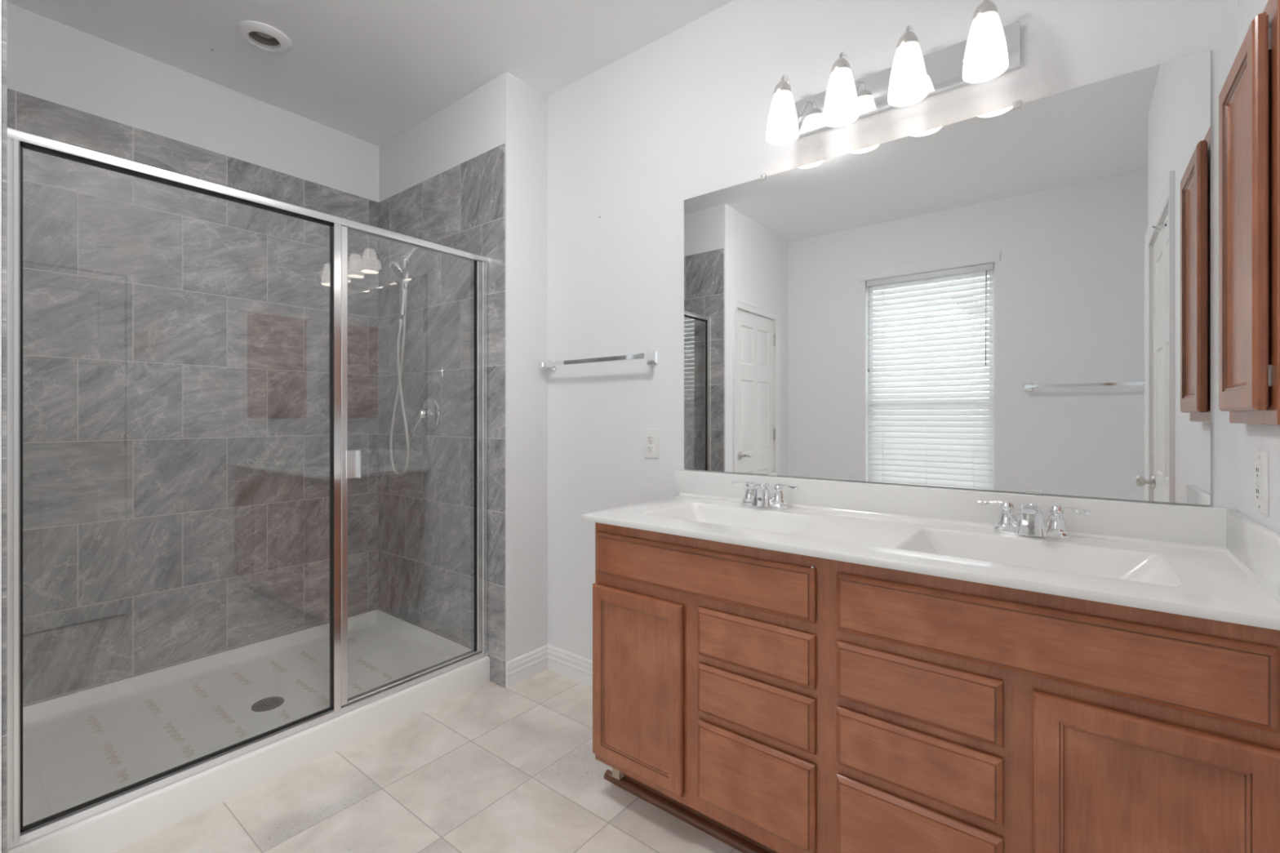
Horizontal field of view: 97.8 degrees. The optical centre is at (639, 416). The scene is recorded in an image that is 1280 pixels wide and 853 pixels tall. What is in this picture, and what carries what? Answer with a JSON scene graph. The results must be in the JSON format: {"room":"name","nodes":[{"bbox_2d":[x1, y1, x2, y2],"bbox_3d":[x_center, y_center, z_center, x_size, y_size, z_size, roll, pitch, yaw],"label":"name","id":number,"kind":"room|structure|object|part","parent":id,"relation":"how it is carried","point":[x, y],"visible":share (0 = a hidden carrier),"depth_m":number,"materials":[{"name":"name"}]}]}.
{"room":"bathroom","nodes":[
{"label":"bathroom","id":0,"kind":"room"},
{"bbox_2d":[0,0,1,852],"bbox_3d":[-1.879,-0.166,0.902,0.100,2.731,1.110,0,0,38],"label":"wall","id":1,"kind":"structure","parent":0,"point":[0,0],"depth_m":1.31,"materials":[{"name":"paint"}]},
{"bbox_2d":[7,2,379,202],"bbox_3d":[-1.996,-0.166,2.582,0.100,2.731,1.593,0,0,38],"label":"wall","id":2,"kind":"structure","parent":0,"point":[49,60],"depth_m":2.44,"materials":[{"name":"paint"}]},
{"bbox_2d":[7,88,378,706],"bbox_3d":[-1.928,-0.055,2.581,0.008,2.310,1.455,0,0,38],"label":"tiled wall","id":3,"kind":"structure","parent":2,"relation":"attached to","point":[176,340],"depth_m":2.44,"materials":[{"name":"tile"}]},
{"bbox_2d":[7,0,733,146],"bbox_3d":[-0.404,-1.581,0.092,5.750,0.100,4.249,0,0,38],"label":"ceiling","id":4,"kind":"structure","parent":0,"point":[371,71],"depth_m":2.28,"materials":[{"name":"paint"}]},
{"bbox_2d":[235,20,292,53],"bbox_3d":[-1.515,-1.558,2.252,0.188,0.087,0.188,0,0,38],"label":"recessed light","id":5,"kind":"object","parent":4,"relation":"in","point":[264,37],"visible":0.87,"depth_m":2.25,"materials":[{"name":"white paint"}]},
{"bbox_3d":[-1.515,-1.568,2.252,0.076,0.064,0.076,0,0,38],"label":"bulb","id":6,"kind":"part","parent":5,"relation":"part of","materials":[{"name":"grey glass"}]},
{"bbox_2d":[113,669,742,852],"bbox_3d":[-0.390,1.230,0.069,5.700,0.060,4.229,0,0,38],"label":"floor","id":7,"kind":"structure","parent":0,"point":[491,767],"depth_m":1.76,"materials":[{"name":"tile"}]},
{"bbox_2d":[7,608,489,852],"bbox_3d":[-1.524,1.142,2.265,1.015,0.116,1.454,0,0,38],"label":"shower pan","id":8,"kind":"object","parent":7,"relation":"on","point":[79,748],"visible":0.88,"depth_m":2.09,"materials":[{"name":"white plastic"}]},
{"bbox_2d":[7,127,488,850],"bbox_3d":[-1.143,0.178,1.967,0.060,1.810,1.454,0,0,38],"label":"shower door frame","id":9,"kind":"structure","parent":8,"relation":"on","point":[344,464],"depth_m":1.93,"materials":[{"name":"silver metal"}]},
{"bbox_3d":[-1.151,-0.712,1.974,0.040,0.030,1.454,0,0,38],"label":"header rail","id":10,"kind":"part","parent":9,"relation":"part of","materials":[{"name":"silver metal"}]},
{"bbox_3d":[-1.106,0.187,2.028,0.034,1.770,0.024,0,0,38],"label":"post","id":11,"kind":"part","parent":9,"relation":"part of","materials":[{"name":"silver metal"}]},
{"bbox_3d":[-1.056,0.176,2.059,0.048,0.102,0.018,0,0,-26],"label":"pull handle","id":12,"kind":"part","parent":9,"relation":"part of","materials":[{"name":"silver metal"}]},
{"bbox_3d":[-0.908,0.179,2.279,0.028,1.750,0.612,0,0,38],"label":"door frame","id":13,"kind":"part","parent":9,"relation":"part of","materials":[{"name":"silver metal"}]},
{"bbox_2d":[592,522,1279,852],"bbox_3d":[0.580,0.762,1.511,1.520,0.876,0.525,0,0,38],"label":"vanity cabinet","id":14,"kind":"object","parent":7,"relation":"on","point":[762,700],"visible":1,"depth_m":1.19,"materials":[{"name":"brown wood"}]},
{"bbox_3d":[-0.015,0.791,1.654,0.335,0.531,0.019,0,0,38],"label":"cabinet door","id":15,"kind":"part","parent":14,"relation":"part of","materials":[{"name":"brown wood"}]},
{"bbox_3d":[0.485,1.190,1.389,1.520,0.021,0.020,0,0,38],"label":"shoe moulding","id":16,"kind":"part","parent":14,"relation":"part of","materials":[{"name":"brown wood"}]},
{"bbox_3d":[0.138,0.426,1.535,0.698,0.129,0.020,0,0,38],"label":"false drawer","id":17,"kind":"part","parent":14,"relation":"part of","materials":[{"name":"brown wood"}]},
{"bbox_3d":[0.285,0.933,1.421,0.326,0.214,0.020,0,0,38],"label":"drawer","id":18,"kind":"part","parent":14,"relation":"part of","materials":[{"name":"brown wood"}]},
{"bbox_3d":[0.285,0.737,1.421,0.326,0.132,0.020,0,0,38],"label":"drawer","id":19,"kind":"part","parent":14,"relation":"part of","materials":[{"name":"brown wood"}]},
{"bbox_3d":[0.285,0.584,1.421,0.326,0.130,0.020,0,0,38],"label":"drawer","id":20,"kind":"part","parent":14,"relation":"part of","materials":[{"name":"brown wood"}]},
{"bbox_3d":[0.581,0.933,1.189,0.325,0.214,0.020,0,0,38],"label":"drawer","id":21,"kind":"part","parent":14,"relation":"part of","materials":[{"name":"brown wood"}]},
{"bbox_3d":[0.581,0.737,1.189,0.325,0.132,0.020,0,0,38],"label":"drawer","id":22,"kind":"part","parent":14,"relation":"part of","materials":[{"name":"brown wood"}]},
{"bbox_3d":[0.581,0.584,1.189,0.325,0.130,0.020,0,0,38],"label":"drawer","id":23,"kind":"part","parent":14,"relation":"part of","materials":[{"name":"brown wood"}]},
{"bbox_2d":[582,469,1279,630],"bbox_3d":[0.575,0.314,1.510,1.527,0.210,0.568,0,0,38],"label":"countertop","id":24,"kind":"structure","parent":14,"relation":"on","point":[1220,564],"depth_m":1.36,"materials":[{"name":"white stone"}]},
{"bbox_2d":[642,502,826,533],"bbox_3d":[0.285,0.362,1.718,0.488,0.114,0.302,0,0,38],"label":"basin","id":25,"kind":"object","parent":24,"relation":"in","point":[728,516],"depth_m":1.83,"materials":[{"name":"white ceramic"}]},
{"bbox_2d":[731,480,798,509],"bbox_3d":[0.395,0.262,1.859,0.239,0.085,0.141,0,0,38],"label":"faucet","id":26,"kind":"object","parent":24,"relation":"on","point":[756,495],"visible":1,"depth_m":1.85,"materials":[{"name":"silver metal"}]},
{"bbox_3d":[0.351,0.234,1.946,0.063,0.018,0.016,0,0,33],"label":"lever","id":27,"kind":"part","parent":26,"relation":"part of","materials":[{"name":"silver metal"}]},
{"bbox_3d":[0.381,0.257,1.925,0.051,0.067,0.051,0,0,38],"label":"handle","id":28,"kind":"part","parent":26,"relation":"part of","materials":[{"name":"silver metal"}]},
{"bbox_3d":[0.394,0.259,1.857,0.072,0.079,0.136,0,0,38],"label":"spout","id":29,"kind":"part","parent":26,"relation":"part of","materials":[{"name":"silver metal"}]},
{"bbox_3d":[0.422,0.295,1.893,0.164,0.018,0.054,0,0,38],"label":"plate","id":30,"kind":"part","parent":26,"relation":"part of","materials":[{"name":"silver metal"}]},
{"bbox_3d":[0.463,0.257,1.861,0.051,0.067,0.051,0,0,38],"label":"handle","id":31,"kind":"part","parent":26,"relation":"part of","materials":[{"name":"silver metal"}]},
{"bbox_3d":[0.490,0.234,1.838,0.063,0.018,0.016,0,0,43],"label":"lever","id":32,"kind":"part","parent":26,"relation":"part of","materials":[{"name":"silver metal"}]},
{"bbox_2d":[977,501,1091,540],"bbox_3d":[0.981,0.262,1.402,0.239,0.085,0.141,0,0,38],"label":"faucet","id":33,"kind":"object","parent":24,"relation":"on","point":[1030,522],"visible":1,"depth_m":1.40,"materials":[{"name":"silver metal"}]},
{"bbox_3d":[0.937,0.234,1.489,0.063,0.018,0.016,0,0,33],"label":"lever","id":34,"kind":"part","parent":33,"relation":"part of","materials":[{"name":"silver metal"}]},
{"bbox_3d":[0.967,0.257,1.468,0.051,0.067,0.051,0,0,38],"label":"handle","id":35,"kind":"part","parent":33,"relation":"part of","materials":[{"name":"silver metal"}]},
{"bbox_3d":[0.979,0.259,1.400,0.072,0.079,0.136,0,0,38],"label":"spout","id":36,"kind":"part","parent":33,"relation":"part of","materials":[{"name":"silver metal"}]},
{"bbox_3d":[1.008,0.295,1.436,0.164,0.018,0.054,0,0,38],"label":"plate","id":37,"kind":"part","parent":33,"relation":"part of","materials":[{"name":"silver metal"}]},
{"bbox_3d":[1.048,0.257,1.404,0.051,0.067,0.051,0,0,38],"label":"handle","id":38,"kind":"part","parent":33,"relation":"part of","materials":[{"name":"silver metal"}]},
{"bbox_3d":[1.075,0.234,1.380,0.063,0.018,0.016,0,0,43],"label":"lever","id":39,"kind":"part","parent":33,"relation":"part of","materials":[{"name":"silver metal"}]},
{"bbox_2d":[894,528,1182,586],"bbox_3d":[0.873,0.362,1.265,0.486,0.114,0.312,0,0,38],"label":"basin","id":40,"kind":"object","parent":24,"relation":"in","point":[1139,566],"depth_m":1.34,"materials":[{"name":"white ceramic"}]},
{"bbox_3d":[0.723,0.427,1.078,0.686,0.132,0.020,0,0,38],"label":"false drawer","id":41,"kind":"part","parent":14,"relation":"part of","materials":[{"name":"brown wood"}]},
{"bbox_3d":[0.874,0.789,0.960,0.323,0.535,0.019,0,0,38],"label":"cabinet door","id":42,"kind":"part","parent":14,"relation":"part of","materials":[{"name":"brown wood"}]},
{"bbox_2d":[378,71,547,686],"bbox_3d":[-0.957,-0.166,2.988,1.214,2.731,0.366,0,0,38],"label":"wall","id":43,"kind":"structure","parent":0,"point":[506,109],"depth_m":2.57,"materials":[{"name":"paint"}]},
{"bbox_2d":[378,142,505,687],"bbox_3d":[-1.040,-0.005,2.815,1.120,2.410,0.008,0,0,38],"label":"tiled wall","id":44,"kind":"structure","parent":43,"relation":"attached to","point":[426,513],"depth_m":2.77,"materials":[{"name":"tile"}]},
{"bbox_2d":[389,247,436,475],"bbox_3d":[-1.123,-0.284,2.728,0.231,1.151,0.182,0,0,-10],"label":"shower","id":45,"kind":"object","parent":44,"relation":"attached to","point":[401,272],"visible":0.99,"depth_m":2.69,"materials":[{"name":"silver metal"}]},
{"bbox_3d":[-1.085,-0.812,2.753,0.021,0.068,0.129,0,0,38],"label":"arm","id":46,"kind":"part","parent":45,"relation":"part of","materials":[{"name":"silver metal"}]},
{"bbox_2d":[408,397,439,437],"bbox_3d":[-1.086,0.006,2.793,0.166,0.204,0.084,0,0,38],"label":"shower valve","id":47,"kind":"object","parent":44,"relation":"attached to","point":[429,412],"visible":1,"depth_m":2.79,"materials":[{"name":"silver metal"}]},
{"bbox_3d":[-1.123,0.049,2.796,0.077,0.118,0.020,0,0,17],"label":"lever","id":48,"kind":"part","parent":47,"relation":"part of","materials":[{"name":"silver metal"}]},
{"bbox_2d":[437,366,443,377],"bbox_3d":[-0.985,-0.221,2.752,0.020,0.052,0.024,0,0,38],"label":"hook","id":49,"kind":"object","parent":44,"relation":"attached to","point":[438,367],"visible":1,"depth_m":2.76,"materials":[{"name":"silver metal"}]},
{"bbox_2d":[506,644,547,688],"bbox_3d":[-0.511,1.143,2.561,0.014,0.113,0.250,0,0,38],"label":"baseboard","id":50,"kind":"structure","parent":43,"relation":"attached to","point":[521,668],"depth_m":2.55,"materials":[{"name":"white paint"}]},
{"bbox_2d":[547,0,1237,660],"bbox_3d":[0.525,-0.166,1.987,2.394,2.731,0.120,0,0,38],"label":"wall","id":51,"kind":"structure","parent":0,"point":[683,115],"depth_m":2.20,"materials":[{"name":"paint"}]},
{"bbox_2d":[547,644,592,687],"bbox_3d":[-0.126,1.143,2.410,0.806,0.113,0.014,0,0,38],"label":"baseboard","id":52,"kind":"structure","parent":51,"relation":"attached to","point":[576,668],"depth_m":2.55,"materials":[{"name":"white paint"}]},
{"bbox_2d":[538,351,657,371],"bbox_3d":[-0.205,-0.241,2.433,0.646,0.052,0.074,0,0,38],"label":"towel bar","id":53,"kind":"object","parent":51,"relation":"attached to","point":[651,357],"visible":1,"depth_m":2.35,"materials":[{"name":"silver metal"}]},
{"bbox_3d":[-0.439,-0.241,2.616,0.052,0.052,0.074,0,0,38],"label":"post","id":54,"kind":"part","parent":53,"relation":"part of","materials":[{"name":"silver metal"}]},
{"bbox_3d":[0.029,-0.241,2.251,0.052,0.052,0.074,0,0,38],"label":"post","id":55,"kind":"part","parent":53,"relation":"part of","materials":[{"name":"silver metal"}]},
{"bbox_2d":[644,428,658,458],"bbox_3d":[0.045,0.110,2.279,0.072,0.123,0.009,0,0,38],"label":"wall outlet","id":56,"kind":"object","parent":51,"relation":"attached to","point":[651,435],"visible":1,"depth_m":2.27,"materials":[{"name":"white plastic"}]},
{"bbox_2d":[647,435,653,442],"bbox_3d":[0.044,0.090,2.277,0.033,0.029,0.004,0,0,38],"label":"receptacle","id":57,"kind":"object","parent":56,"relation":"attached to","point":[650,437],"depth_m":2.28,"materials":[{"name":"grey plastic"}]},
{"bbox_2d":[647,444,653,452],"bbox_3d":[0.044,0.130,2.277,0.033,0.029,0.004,0,0,38],"label":"receptacle","id":58,"kind":"object","parent":56,"relation":"attached to","point":[650,447],"depth_m":2.28,"materials":[{"name":"grey plastic"}]},
{"bbox_2d":[765,0,1020,145],"bbox_3d":[0.711,-1.013,1.658,0.685,0.214,0.168,0,0,38],"label":"vanity light","id":59,"kind":"object","parent":51,"relation":"attached to","point":[990,50],"visible":1,"depth_m":1.62,"materials":[{"name":"white glass"}]},
{"bbox_3d":[0.462,-0.977,1.811,0.060,0.117,0.060,0,0,38],"label":"bulb","id":60,"kind":"part","parent":59,"relation":"part of","materials":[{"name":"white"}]},
{"bbox_3d":[0.462,-0.978,1.811,0.104,0.143,0.104,0,0,38],"label":"lamp shade","id":61,"kind":"part","parent":59,"relation":"part of","materials":[{"name":"white glass"}]},
{"bbox_3d":[0.490,-1.052,1.846,0.044,0.136,0.102,0,0,38],"label":"lamp arm","id":62,"kind":"part","parent":59,"relation":"part of","materials":[{"name":"silver metal"}]},
{"bbox_3d":[0.610,-0.978,1.696,0.104,0.143,0.104,0,0,38],"label":"lamp shade","id":63,"kind":"part","parent":59,"relation":"part of","materials":[{"name":"white glass"}]},
{"bbox_3d":[0.610,-0.977,1.696,0.060,0.117,0.060,0,0,38],"label":"bulb","id":64,"kind":"part","parent":59,"relation":"part of","materials":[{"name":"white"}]},
{"bbox_3d":[0.638,-1.052,1.731,0.044,0.136,0.102,0,0,38],"label":"lamp arm","id":65,"kind":"part","parent":59,"relation":"part of","materials":[{"name":"silver metal"}]},
{"bbox_3d":[0.758,-0.977,1.580,0.060,0.117,0.060,0,0,38],"label":"bulb","id":66,"kind":"part","parent":59,"relation":"part of","materials":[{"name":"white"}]},
{"bbox_3d":[0.758,-0.978,1.580,0.104,0.143,0.104,0,0,38],"label":"lamp shade","id":67,"kind":"part","parent":59,"relation":"part of","materials":[{"name":"white glass"}]},
{"bbox_3d":[0.785,-1.052,1.616,0.044,0.136,0.102,0,0,38],"label":"lamp arm","id":68,"kind":"part","parent":59,"relation":"part of","materials":[{"name":"silver metal"}]},
{"bbox_3d":[0.906,-0.977,1.465,0.060,0.117,0.060,0,0,38],"label":"bulb","id":69,"kind":"part","parent":59,"relation":"part of","materials":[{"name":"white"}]},
{"bbox_3d":[0.906,-0.978,1.465,0.104,0.143,0.104,0,0,38],"label":"lamp shade","id":70,"kind":"part","parent":59,"relation":"part of","materials":[{"name":"white glass"}]},
{"bbox_2d":[684,49,1210,505],"bbox_3d":[0.743,-0.325,1.732,1.450,1.065,0.012,0,0,38],"label":"wall mirror","id":71,"kind":"object","parent":51,"relation":"attached to","point":[1016,298],"visible":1,"depth_m":1.57,"materials":[{"name":"silver mirror"}]},
{"bbox_2d":[675,469,1236,551],"bbox_3d":[0.741,0.258,1.724,1.526,0.098,0.028,0,0,38],"label":"backsplash","id":72,"kind":"structure","parent":51,"relation":"attached to","point":[1197,527],"depth_m":1.57,"materials":[{"name":"white stone"}]},
{"bbox_2d":[1237,0,1279,533],"bbox_3d":[0.780,-0.166,0.450,0.100,2.731,1.989,0,0,38],"label":"wall","id":73,"kind":"structure","parent":0,"point":[1251,437],"depth_m":1.15,"materials":[{"name":"paint"}]},
{"bbox_2d":[1218,0,1279,425],"bbox_3d":[1.165,-0.353,1.064,0.049,0.735,0.367,0,0,38],"label":"medicine cabinet","id":74,"kind":"object","parent":73,"relation":"attached to","point":[1249,97],"visible":1,"depth_m":0.96,"materials":[{"name":"brown wood"}]},
{"bbox_2d":[1254,449,1268,516],"bbox_3d":[1.207,0.128,1.087,0.010,0.123,0.072,0,0,38],"label":"outlet","id":75,"kind":"object","parent":73,"relation":"attached to","point":[1261,478],"visible":1,"depth_m":1.07,"materials":[{"name":"white plastic"}]},
{"bbox_2d":[1254,464,1262,500],"bbox_3d":[1.206,0.128,1.089,0.006,0.066,0.033,0,0,38],"label":"receptacle","id":76,"kind":"object","parent":75,"relation":"attached to","point":[1258,478],"depth_m":1.08,"materials":[{"name":"white plastic"}]},
{"bbox_3d":[-2.051,-0.165,1.678,1.126,2.731,0.100,0,0,38],"label":"wall","id":77,"kind":"structure","parent":0,"visible":0},
{"bbox_2d":[1,0,7,852],"bbox_3d":[-1.941,-0.005,1.661,1.120,2.410,0.009,0,0,38],"label":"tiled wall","id":78,"kind":"structure","parent":77,"relation":"attached to","point":[4,2],"depth_m":1.32,"materials":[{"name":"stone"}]}
]}

